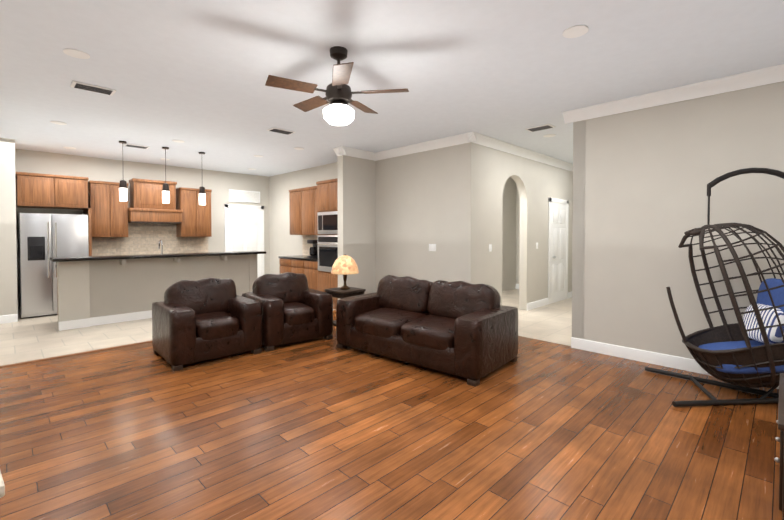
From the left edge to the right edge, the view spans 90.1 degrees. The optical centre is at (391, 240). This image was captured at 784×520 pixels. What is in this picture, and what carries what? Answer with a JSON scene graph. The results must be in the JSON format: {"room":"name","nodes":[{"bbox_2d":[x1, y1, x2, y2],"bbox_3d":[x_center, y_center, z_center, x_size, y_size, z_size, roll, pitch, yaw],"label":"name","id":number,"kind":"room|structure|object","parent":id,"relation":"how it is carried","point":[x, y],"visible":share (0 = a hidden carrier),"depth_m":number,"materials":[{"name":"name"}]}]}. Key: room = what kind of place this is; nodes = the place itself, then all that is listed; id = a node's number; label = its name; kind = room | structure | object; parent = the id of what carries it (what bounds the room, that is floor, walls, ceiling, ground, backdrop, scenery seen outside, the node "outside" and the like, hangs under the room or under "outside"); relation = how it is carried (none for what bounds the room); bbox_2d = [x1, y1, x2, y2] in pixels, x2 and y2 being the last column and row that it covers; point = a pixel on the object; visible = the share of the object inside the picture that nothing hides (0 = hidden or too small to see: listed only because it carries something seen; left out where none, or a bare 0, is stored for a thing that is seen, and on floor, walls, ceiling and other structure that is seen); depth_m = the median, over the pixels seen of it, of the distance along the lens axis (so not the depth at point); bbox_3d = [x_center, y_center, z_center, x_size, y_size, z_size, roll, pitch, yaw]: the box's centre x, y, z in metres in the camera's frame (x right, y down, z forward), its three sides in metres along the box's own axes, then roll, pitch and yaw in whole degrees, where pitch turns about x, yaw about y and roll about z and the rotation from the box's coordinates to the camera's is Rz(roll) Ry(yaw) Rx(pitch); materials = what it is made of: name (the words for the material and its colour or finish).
{"room":"kitchen and living room","nodes":[
{"label":"kitchen and living room","id":0,"kind":"room"},
{"bbox_2d":[0,289,571,365],"bbox_3d":[-1.287,1.363,6.932,11.400,0.100,8.250,-1,1,-45],"label":"floor","id":1,"kind":"structure","parent":0,"point":[30,339],"depth_m":5.61,"materials":[{"name":"beige tile"}]},
{"bbox_2d":[18,213,88,318],"bbox_3d":[-6.097,0.420,7.067,0.910,1.780,0.817,-1,1,-45],"label":"fridge","id":2,"kind":"object","parent":1,"relation":"on","point":[44,238],"visible":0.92,"depth_m":6.70,"materials":[{"name":"silver metal"}]},
{"bbox_2d":[0,340,151,367],"bbox_3d":[-3.253,1.340,5.149,5.700,0.006,0.060,-1,1,-45],"label":"threshold","id":3,"kind":"object","parent":1,"relation":"on","point":[73,354],"visible":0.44,"depth_m":4.62,"materials":[{"name":"brown wood"}]},
{"bbox_2d":[50,240,265,330],"bbox_3d":[-4.038,0.650,7.073,3.240,1.321,1.070,-1,1,-45],"label":"bar","id":4,"kind":"object","parent":1,"relation":"on","point":[97,290],"visible":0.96,"depth_m":6.39,"materials":[{"name":"paint"}]},
{"bbox_2d":[279,258,289,273],"bbox_3d":[-2.159,0.839,8.906,0.628,0.880,0.510,-1,1,-45],"label":"base cabinet","id":5,"kind":"object","parent":1,"relation":"on","point":[284,263],"depth_m":8.70,"materials":[{"name":"brown wood"}]},
{"bbox_2d":[290,258,301,273],"bbox_3d":[-1.799,0.845,8.545,0.628,0.880,0.510,-1,1,-45],"label":"base cabinet","id":6,"kind":"object","parent":1,"relation":"on","point":[295,263],"depth_m":8.35,"materials":[{"name":"brown wood"}]},
{"bbox_2d":[282,254,313,261],"bbox_3d":[-1.807,0.385,8.543,0.630,0.040,1.550,-1,1,-45],"label":"countertop","id":7,"kind":"structure","parent":6,"relation":"on","point":[304,255],"depth_m":8.76,"materials":[{"name":"black stone"}]},
{"bbox_2d":[307,240,317,257],"bbox_3d":[-1.659,0.178,8.341,0.220,0.378,0.220,-1,1,-45],"label":"coffee maker","id":8,"kind":"object","parent":7,"relation":"on","point":[313,251],"visible":0.81,"depth_m":8.27,"materials":[{"name":"black plastic"}]},
{"bbox_2d":[302,258,313,288],"bbox_3d":[-1.439,0.851,8.184,0.628,0.880,0.510,-1,1,-45],"label":"base cabinet","id":9,"kind":"object","parent":1,"relation":"on","point":[307,266],"depth_m":8.00,"materials":[{"name":"brown wood"}]},
{"bbox_2d":[314,178,337,309],"bbox_3d":[-0.977,0.090,7.692,0.650,2.420,0.820,-1,1,-45],"label":"tall cabinet","id":10,"kind":"object","parent":1,"relation":"on","point":[325,193],"depth_m":7.52,"materials":[{"name":"brown wood"}]},
{"bbox_2d":[0,310,781,519],"bbox_3d":[0.295,1.445,2.121,6.850,0.100,9.300,-1,1,-45],"label":"floor","id":11,"kind":"structure","parent":0,"point":[321,428],"depth_m":2.71,"materials":[{"name":"brown wood"}]},
{"bbox_2d":[0,471,4,497],"bbox_3d":[-2.755,1.196,1.796,2.060,0.410,1.220,1,1,40],"label":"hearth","id":12,"kind":"object","parent":11,"relation":"on","point":[2,489],"visible":1,"depth_m":1.59,"materials":[{"name":"white"}]},
{"bbox_2d":[152,277,261,371],"bbox_3d":[-2.234,0.906,4.715,0.980,0.890,0.971,-1,1,-43],"label":"armchair","id":13,"kind":"object","parent":11,"relation":"on","point":[193,321],"visible":1,"depth_m":4.50,"materials":[{"name":"brown leather"}]},
{"bbox_2d":[242,272,332,350],"bbox_3d":[-1.456,0.894,5.394,0.940,0.890,0.971,-1,1,-39],"label":"armchair","id":14,"kind":"object","parent":11,"relation":"on","point":[295,308],"visible":0.9,"depth_m":5.18,"materials":[{"name":"brown leather"}]},
{"bbox_2d":[324,286,365,325],"bbox_3d":[-0.671,1.016,5.599,0.420,0.640,0.420,-1,1,-45],"label":"side table","id":15,"kind":"object","parent":11,"relation":"on","point":[338,292],"visible":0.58,"depth_m":5.47,"materials":[{"name":"brown wood"}]},
{"bbox_2d":[331,254,358,289],"bbox_3d":[-0.671,0.446,5.589,0.396,0.495,0.396,-1,1,-45],"label":"table lamp","id":16,"kind":"object","parent":15,"relation":"on","point":[344,265],"visible":1,"depth_m":5.46,"materials":[{"name":"beige glass"}]},
{"bbox_2d":[336,275,517,386],"bbox_3d":[0.366,0.907,4.655,1.960,0.890,1.041,1,1,40],"label":"sofa","id":17,"kind":"object","parent":11,"relation":"on","point":[468,331],"visible":1,"depth_m":4.30,"materials":[{"name":"brown leather"}]},
{"bbox_2d":[645,168,783,406],"bbox_3d":[3.041,0.370,3.436,1.202,2.000,0.940,0,1,20],"label":"chair","id":18,"kind":"object","parent":11,"relation":"on","point":[745,353],"visible":1,"depth_m":3.30,"materials":[{"name":"black metal"}]},
{"bbox_2d":[774,373,783,519],"bbox_3d":[2.459,1.125,1.821,0.940,0.550,0.967,-1,1,-45],"label":"media console","id":19,"kind":"object","parent":11,"relation":"on","point":[780,421],"visible":1,"depth_m":1.86,"materials":[{"name":"brown wood"}]},
{"bbox_2d":[0,81,783,358],"bbox_3d":[0.495,-0.131,5.117,11.300,2.950,13.200,-1,1,-45],"label":"wall","id":20,"kind":"structure","parent":0,"point":[632,187],"depth_m":4.85,"materials":[{"name":"paint"}]},
{"bbox_2d":[0,314,17,323],"bbox_3d":[-6.674,1.268,5.748,1.700,0.130,0.016,-1,1,-45],"label":"baseboard","id":21,"kind":"structure","parent":20,"relation":"attached to","point":[11,318],"depth_m":6.27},
{"bbox_2d":[15,172,54,207],"bbox_3d":[-6.336,-0.858,6.941,0.475,0.540,0.648,-1,1,-45],"label":"upper cabinet","id":22,"kind":"object","parent":20,"relation":"attached to","point":[33,190],"depth_m":6.72,"materials":[{"name":"brown wood"}]},
{"bbox_2d":[55,176,90,211],"bbox_3d":[-5.999,-0.863,7.276,0.475,0.540,0.648,-1,1,-45],"label":"upper cabinet","id":23,"kind":"object","parent":20,"relation":"attached to","point":[71,192],"depth_m":7.06,"materials":[{"name":"brown wood"}]},
{"bbox_2d":[87,180,110,239],"bbox_3d":[-5.776,-0.591,7.709,0.305,1.060,0.358,-1,1,-45],"label":"upper cabinet","id":24,"kind":"object","parent":20,"relation":"attached to","point":[99,214],"depth_m":7.58,"materials":[{"name":"brown wood"}]},
{"bbox_2d":[111,184,130,239],"bbox_3d":[-5.560,-0.594,7.924,0.305,1.060,0.358,-1,1,-45],"label":"upper cabinet","id":25,"kind":"object","parent":20,"relation":"attached to","point":[120,226],"depth_m":7.79,"materials":[{"name":"brown wood"}]},
{"bbox_2d":[127,180,182,223],"bbox_3d":[-5.069,-0.812,8.338,0.940,0.840,0.460,-1,1,-45],"label":"range hood","id":26,"kind":"object","parent":20,"relation":"attached to","point":[148,220],"depth_m":8.19,"materials":[{"name":"brown wood"}]},
{"bbox_2d":[175,188,198,235],"bbox_3d":[-4.642,-0.610,8.838,0.325,1.060,0.358,-1,1,-45],"label":"upper cabinet","id":27,"kind":"object","parent":20,"relation":"attached to","point":[190,226],"depth_m":8.74,"materials":[{"name":"brown wood"}]},
{"bbox_2d":[199,189,210,235],"bbox_3d":[-4.412,-0.614,9.067,0.325,1.060,0.358,-1,1,-45],"label":"upper cabinet","id":28,"kind":"object","parent":20,"relation":"attached to","point":[204,210],"depth_m":8.97,"materials":[{"name":"brown wood"}]},
{"bbox_2d":[224,204,263,276],"bbox_3d":[-3.723,0.181,9.958,1.030,2.160,0.090,-1,1,-45],"label":"pantry door","id":29,"kind":"structure","parent":20,"relation":"in","point":[244,227],"depth_m":9.98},
{"bbox_2d":[229,189,259,202],"bbox_3d":[-3.744,-1.119,9.957,0.810,0.300,0.030,-1,1,-45],"label":"transom window","id":30,"kind":"structure","parent":20,"relation":"attached to","point":[244,196],"depth_m":9.94,"materials":[{"name":"white glass"}]},
{"bbox_2d":[289,190,301,233],"bbox_3d":[-2.067,-0.622,8.973,0.368,1.000,0.510,-1,1,-45],"label":"upper cabinet","id":31,"kind":"object","parent":20,"relation":"attached to","point":[293,194],"depth_m":8.87,"materials":[{"name":"brown wood"}]},
{"bbox_2d":[298,186,313,233],"bbox_3d":[-1.707,-0.616,8.612,0.368,1.000,0.510,-1,1,-45],"label":"upper cabinet","id":32,"kind":"object","parent":20,"relation":"attached to","point":[313,212],"depth_m":8.50,"materials":[{"name":"brown wood"}]},
{"bbox_2d":[337,146,376,159],"bbox_3d":[-0.626,-1.575,7.082,0.780,0.129,0.100,-1,1,-45],"label":"crown molding","id":33,"kind":"structure","parent":20,"relation":"attached to","point":[342,150],"depth_m":7.06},
{"bbox_2d":[374,133,464,160],"bbox_3d":[0.403,-1.568,6.674,0.097,0.129,2.130,-1,1,-45],"label":"crown molding","id":34,"kind":"structure","parent":20,"relation":"attached to","point":[456,139],"depth_m":6.54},
{"bbox_2d":[429,244,435,250],"bbox_3d":[0.669,0.120,6.495,0.010,0.120,0.150,-1,1,-45],"label":"light switch","id":35,"kind":"object","parent":20,"relation":"attached to","point":[432,247],"visible":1,"depth_m":6.49,"materials":[{"name":"white plastic"}]},
{"bbox_2d":[465,131,572,171],"bbox_3d":[2.762,-1.580,7.422,4.500,0.129,0.098,-1,1,-45],"label":"crown molding","id":36,"kind":"structure","parent":20,"relation":"attached to","point":[474,137],"depth_m":6.76,"materials":[{"name":"white paint"}]},
{"bbox_2d":[527,291,571,310],"bbox_3d":[3.414,1.227,8.176,2.540,0.130,0.060,-1,1,-45],"label":"baseboard","id":37,"kind":"structure","parent":20,"relation":"attached to","point":[543,302],"depth_m":7.63,"materials":[{"name":"white paint"}]},
{"bbox_2d":[548,198,568,303],"bbox_3d":[3.539,0.210,8.231,0.980,2.160,0.090,-1,1,-45],"label":"door","id":38,"kind":"structure","parent":20,"relation":"in","point":[558,250],"depth_m":8.21,"materials":[{"name":"white wood"}]},
{"bbox_2d":[562,64,783,123],"bbox_3d":[3.975,-1.506,3.090,0.095,0.129,5.150,-1,1,-45],"label":"crown molding","id":39,"kind":"structure","parent":20,"relation":"attached to","point":[756,78],"depth_m":4.05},
{"bbox_2d":[571,337,778,388],"bbox_3d":[4.038,1.313,3.131,0.016,0.130,5.050,-1,1,-45],"label":"baseboard","id":40,"kind":"structure","parent":20,"relation":"attached to","point":[675,362],"depth_m":4.38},
{"bbox_2d":[0,0,783,176],"bbox_3d":[0.495,-1.656,5.091,11.400,0.100,13.300,-1,1,-45],"label":"ceiling","id":41,"kind":"structure","parent":0,"point":[193,75],"depth_m":3.55,"materials":[{"name":"paint"}]},
{"bbox_2d":[50,121,66,124],"bbox_3d":[-4.561,-1.604,5.349,0.180,0.011,0.180,-1,1,-45],"label":"recessed light","id":42,"kind":"object","parent":41,"relation":"in","point":[58,122],"visible":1,"depth_m":5.33,"materials":[{"name":"white plastic"}]},
{"bbox_2d":[63,49,89,58],"bbox_3d":[-2.655,-1.569,3.295,0.180,0.011,0.180,-1,1,-45],"label":"recessed light","id":43,"kind":"object","parent":41,"relation":"in","point":[75,53],"visible":1,"depth_m":3.28,"materials":[{"name":"white plastic"}]},
{"bbox_2d":[70,81,115,95],"bbox_3d":[-3.106,-1.577,4.074,0.360,0.019,0.200,-1,1,-45],"label":"ceiling vent","id":44,"kind":"object","parent":41,"relation":"in","point":[90,87],"visible":1,"depth_m":4.04,"materials":[{"name":"black metal"}]},
{"bbox_2d":[119,141,126,200],"bbox_3d":[-4.431,-1.139,6.445,0.112,0.979,0.112,-1,1,-45],"label":"pendant light","id":45,"kind":"object","parent":41,"relation":"hanging from","point":[123,190],"visible":1,"depth_m":6.41,"materials":[{"name":"glass"}]},
{"bbox_2d":[123,144,148,148],"bbox_3d":[-4.417,-1.623,6.762,0.360,0.019,0.200,-1,1,-45],"label":"ceiling vent","id":46,"kind":"object","parent":41,"relation":"in","point":[137,146],"visible":0.9,"depth_m":6.73,"materials":[{"name":"grey metal"}]},
{"bbox_2d":[162,147,169,202],"bbox_3d":[-3.985,-1.146,6.890,0.112,0.979,0.112,-1,1,-45],"label":"pendant light","id":47,"kind":"object","parent":41,"relation":"hanging from","point":[165,194],"visible":1,"depth_m":6.86,"materials":[{"name":"glass"}]},
{"bbox_2d":[199,152,205,204],"bbox_3d":[-3.553,-1.154,7.321,0.112,0.979,0.112,-1,1,-45],"label":"pendant light","id":48,"kind":"object","parent":41,"relation":"hanging from","point":[202,197],"visible":1,"depth_m":7.28,"materials":[{"name":"glass"}]},
{"bbox_2d":[267,127,294,134],"bbox_3d":[-1.632,-1.606,5.768,0.360,0.019,0.200,-1,1,-45],"label":"ceiling vent","id":49,"kind":"object","parent":41,"relation":"in","point":[279,130],"visible":1,"depth_m":5.74,"materials":[{"name":"grey metal"}]},
{"bbox_2d":[265,46,408,125],"bbox_3d":[-0.467,-1.267,3.266,1.145,0.614,1.101,-1,1,-45],"label":"fan","id":50,"kind":"object","parent":41,"relation":"hanging from","point":[338,111],"visible":1,"depth_m":3.16,"materials":[{"name":"brown wood"}]},
{"bbox_2d":[525,124,554,131],"bbox_3d":[2.115,-1.603,5.591,0.200,0.019,0.360,-1,1,-45],"label":"ceiling vent","id":51,"kind":"object","parent":41,"relation":"in","point":[541,127],"visible":1,"depth_m":5.57,"materials":[{"name":"grey metal"}]},
{"bbox_2d":[543,134,555,136],"bbox_3d":[2.434,-1.616,6.050,0.180,0.011,0.180,-1,1,-45],"label":"recessed light","id":52,"kind":"object","parent":41,"relation":"in","point":[550,135],"visible":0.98,"depth_m":6.01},
{"bbox_2d":[562,25,588,37],"bbox_3d":[1.375,-1.562,2.934,0.180,0.011,0.180,-1,1,-45],"label":"recessed light","id":53,"kind":"object","parent":41,"relation":"in","point":[575,31],"visible":1,"depth_m":2.92,"materials":[{"name":"white plastic"}]}
]}

